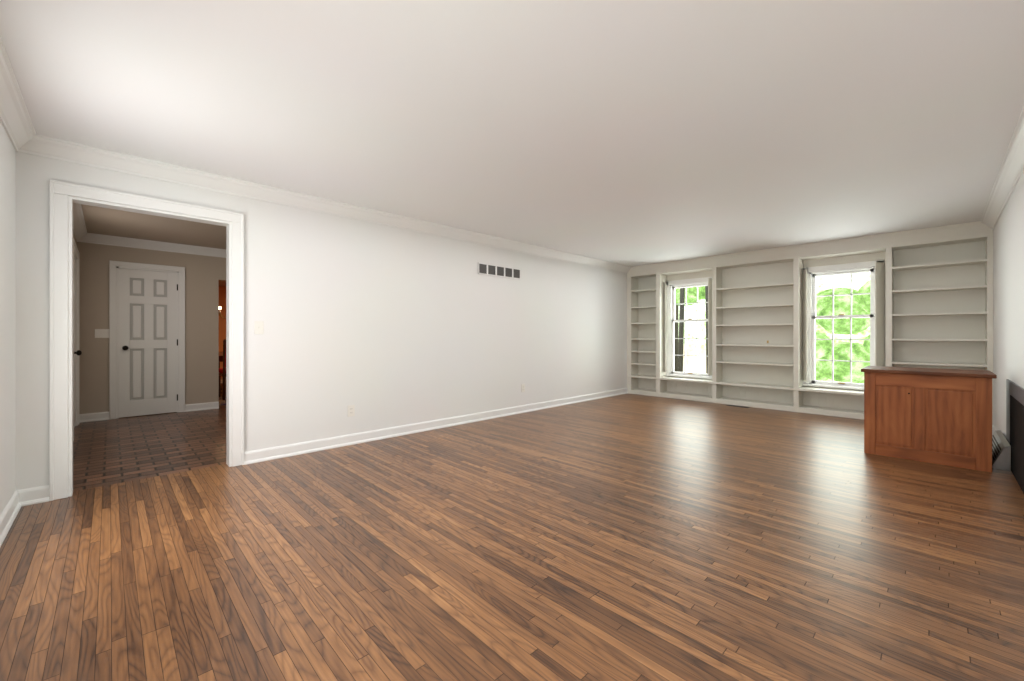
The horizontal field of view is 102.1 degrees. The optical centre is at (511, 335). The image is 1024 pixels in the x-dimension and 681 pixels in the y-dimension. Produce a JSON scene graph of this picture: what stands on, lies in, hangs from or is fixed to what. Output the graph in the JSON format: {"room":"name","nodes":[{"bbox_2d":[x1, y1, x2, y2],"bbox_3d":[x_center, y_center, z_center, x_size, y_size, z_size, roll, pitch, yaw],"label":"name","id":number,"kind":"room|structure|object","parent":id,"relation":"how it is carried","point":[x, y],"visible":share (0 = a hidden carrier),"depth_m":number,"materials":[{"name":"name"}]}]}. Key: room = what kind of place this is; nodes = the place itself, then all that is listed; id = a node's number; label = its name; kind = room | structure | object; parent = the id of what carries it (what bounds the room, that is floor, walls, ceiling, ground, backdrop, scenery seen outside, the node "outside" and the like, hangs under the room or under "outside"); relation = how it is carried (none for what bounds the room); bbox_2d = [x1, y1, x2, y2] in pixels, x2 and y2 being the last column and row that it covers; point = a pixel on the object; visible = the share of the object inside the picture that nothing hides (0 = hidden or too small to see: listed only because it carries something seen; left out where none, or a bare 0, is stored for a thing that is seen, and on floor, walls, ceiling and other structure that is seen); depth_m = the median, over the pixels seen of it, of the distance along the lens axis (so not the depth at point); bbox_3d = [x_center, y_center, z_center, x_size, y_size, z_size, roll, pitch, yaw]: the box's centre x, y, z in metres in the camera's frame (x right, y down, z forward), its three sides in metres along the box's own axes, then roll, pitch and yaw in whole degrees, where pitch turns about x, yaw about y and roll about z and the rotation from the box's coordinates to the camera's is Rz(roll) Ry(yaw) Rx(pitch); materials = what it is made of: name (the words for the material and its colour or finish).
{"room":"empty living room","nodes":[
{"label":"empty living room","id":0,"kind":"room"},
{"bbox_2d":[73,407,225,490],"bbox_3d":[-3.536,1.160,5.042,2.800,0.080,3.500,0,0,-44],"label":"floor","id":1,"kind":"structure","parent":0,"point":[118,450],"depth_m":4.18,"materials":[{"name":"brown tile"}]},
{"bbox_2d":[0,393,1023,680],"bbox_3d":[1.213,1.160,3.809,8.170,0.080,4.890,0,0,-44],"label":"floor","id":2,"kind":"structure","parent":0,"point":[630,537],"depth_m":2.04,"materials":[{"name":"brown wood"}]},
{"bbox_2d":[726,405,748,407],"bbox_3d":[3.563,1.116,6.527,0.110,0.008,0.310,0,0,-44],"label":"floor vent","id":3,"kind":"object","parent":2,"relation":"in","point":[738,406],"visible":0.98,"depth_m":6.50,"materials":[{"name":"grey metal"}]},
{"bbox_2d":[861,366,996,472],"bbox_3d":[3.834,0.719,3.854,0.598,0.802,0.844,0,0,-44],"label":"base cabinet","id":4,"kind":"object","parent":2,"relation":"on","point":[937,416],"visible":1,"depth_m":3.64,"materials":[{"name":"brown wood"}]},
{"bbox_2d":[992,430,1010,470],"bbox_3d":[4.388,1.018,3.750,0.840,0.205,0.100,0,0,-44],"label":"floor vent","id":5,"kind":"object","parent":2,"relation":"in","point":[1001,453],"visible":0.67,"depth_m":3.48,"materials":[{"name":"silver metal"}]},
{"bbox_2d":[0,122,1023,514],"bbox_3d":[-1.994,-0.100,7.107,8.170,2.440,14.090,0,0,-44],"label":"wall","id":6,"kind":"structure","parent":0,"point":[378,326],"depth_m":4.81,"materials":[{"name":"white paint"}]},
{"bbox_2d":[73,238,81,440],"bbox_3d":[-5.088,0.043,4.775,0.202,2.155,1.130,0,0,-44],"label":"front door","id":7,"kind":"structure","parent":6,"relation":"in","point":[77,352],"depth_m":5.12,"materials":[{"name":"white paint"}]},
{"bbox_2d":[95,329,108,337],"bbox_3d":[-5.417,-0.026,5.475,0.144,0.116,0.017,0,0,-44],"label":"hall light switch","id":8,"kind":"object","parent":6,"relation":"attached to","point":[101,333],"visible":0.85,"depth_m":5.47,"materials":[{"name":"white plastic"}]},
{"bbox_2d":[109,260,184,419],"bbox_3d":[-5.106,0.060,5.820,0.795,2.120,0.196,0,0,-44],"label":"closet door","id":9,"kind":"structure","parent":6,"relation":"in","point":[146,339],"depth_m":5.79,"materials":[{"name":"white paint"}]},
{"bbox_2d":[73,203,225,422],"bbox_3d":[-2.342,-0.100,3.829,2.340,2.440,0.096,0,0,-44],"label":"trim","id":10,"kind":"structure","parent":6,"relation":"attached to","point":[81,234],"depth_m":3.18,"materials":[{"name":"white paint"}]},
{"bbox_2d":[254,321,263,333],"bbox_3d":[-2.245,-0.070,3.677,0.072,0.116,0.017,0,0,-44],"label":"light switch","id":11,"kind":"object","parent":6,"relation":"attached to","point":[258,327],"visible":1,"depth_m":3.67,"materials":[{"name":"white plastic"}]},
{"bbox_2d":[348,405,354,416],"bbox_3d":[-1.654,0.775,4.258,0.072,0.116,0.008,0,0,-44],"label":"electrical outlet","id":12,"kind":"object","parent":6,"relation":"attached to","point":[351,410],"visible":1,"depth_m":4.26,"materials":[{"name":"white plastic"}]},
{"bbox_2d":[478,262,520,278],"bbox_3d":[-0.160,-0.885,5.709,0.790,0.150,0.011,0,0,-44],"label":"air vent","id":13,"kind":"object","parent":6,"relation":"in","point":[497,270],"visible":1,"depth_m":5.69,"materials":[{"name":"grey metal"}]},
{"bbox_2d":[0,36,1023,546],"bbox_3d":[1.060,-0.100,3.765,7.650,2.440,4.800,0,0,-44],"label":"trim","id":14,"kind":"structure","parent":6,"relation":"attached to","point":[24,136],"depth_m":3.24,"materials":[{"name":"white paint"}]},
{"bbox_2d":[521,384,524,391],"bbox_3d":[0.163,0.765,6.025,0.072,0.116,0.008,0,0,-44],"label":"electrical outlet","id":15,"kind":"object","parent":6,"relation":"attached to","point":[522,387],"visible":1,"depth_m":6.02,"materials":[{"name":"white plastic"}]},
{"bbox_2d":[666,277,711,378],"bbox_3d":[3.223,-0.134,7.472,0.180,1.763,0.950,0,0,-44],"label":"window","id":16,"kind":"structure","parent":6,"relation":"in","point":[671,286],"depth_m":7.62,"materials":[{"name":"white paint"}]},
{"bbox_2d":[665,278,711,374],"bbox_3d":[3.134,-0.150,7.385,0.147,1.660,0.923,0,0,-44],"label":"window shutter","id":17,"kind":"object","parent":16,"relation":"attached to","point":[709,326],"visible":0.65,"depth_m":7.07,"materials":[{"name":"grey paint"}]},
{"bbox_2d":[627,221,992,424],"bbox_3d":[3.951,-0.100,6.471,0.292,2.440,4.650,0,0,-44],"label":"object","id":18,"kind":"structure","parent":6,"relation":"attached to","point":[889,244],"depth_m":6.11,"materials":[{"name":"grey paint"}]},
{"bbox_2d":[802,260,883,389],"bbox_3d":[4.722,-0.134,5.931,0.180,1.763,0.950,0,0,-44],"label":"window","id":19,"kind":"structure","parent":6,"relation":"in","point":[813,273],"depth_m":5.97,"materials":[{"name":"white paint"}]},
{"bbox_2d":[802,262,883,381],"bbox_3d":[4.633,-0.150,5.844,0.147,1.660,0.923,0,0,-44],"label":"window shutter","id":20,"kind":"object","parent":19,"relation":"attached to","point":[879,313],"visible":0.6,"depth_m":5.55,"materials":[{"name":"grey paint"}]},
{"bbox_2d":[1006,379,1023,492],"bbox_3d":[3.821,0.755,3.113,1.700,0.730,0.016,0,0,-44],"label":"fireplace","id":21,"kind":"object","parent":6,"relation":"attached to","point":[1014,415],"visible":0.83,"depth_m":3.23,"materials":[{"name":"grey stone"}]},
{"bbox_2d":[0,0,1023,286],"bbox_3d":[-2.050,-1.370,7.107,8.250,0.100,14.170,0,0,-44],"label":"ceiling","id":22,"kind":"structure","parent":0,"point":[634,132],"depth_m":2.40,"materials":[{"name":"paint"}]},
{"bbox_3d":[-5.710,1.160,9.400,5.000,0.080,5.780,0,0,-44],"label":"floor","id":23,"kind":"structure","parent":0,"visible":0},
{"bbox_2d":[219,380,225,404],"bbox_3d":[-5.548,1.113,8.847,2.540,0.011,4.400,0,0,-44],"label":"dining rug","id":24,"kind":"object","parent":23,"relation":"on","point":[222,402],"depth_m":7.40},
{"bbox_2d":[219,352,222,367],"bbox_3d":[-5.831,0.739,8.606,1.080,0.738,2.150,0,0,-44],"label":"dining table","id":25,"kind":"object","parent":24,"relation":"on","point":[220,356],"visible":0.08,"depth_m":7.71,"materials":[{"name":"brown wood"}]},
{"bbox_2d":[219,339,225,399],"bbox_3d":[-4.925,0.587,7.388,0.480,1.041,0.520,0,0,-44],"label":"dining chair","id":26,"kind":"object","parent":24,"relation":"on","point":[222,372],"visible":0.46,"depth_m":7.09,"materials":[{"name":"brown wood"}]},
{"label":"outside","id":27,"kind":"structure","parent":0,"visible":0},
{"bbox_2d":[674,272,869,383],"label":"window","id":28,"kind":"structure","parent":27,"point":[839,332],"depth_m":10.01,"materials":[{"name":"clear glass"}]}
]}

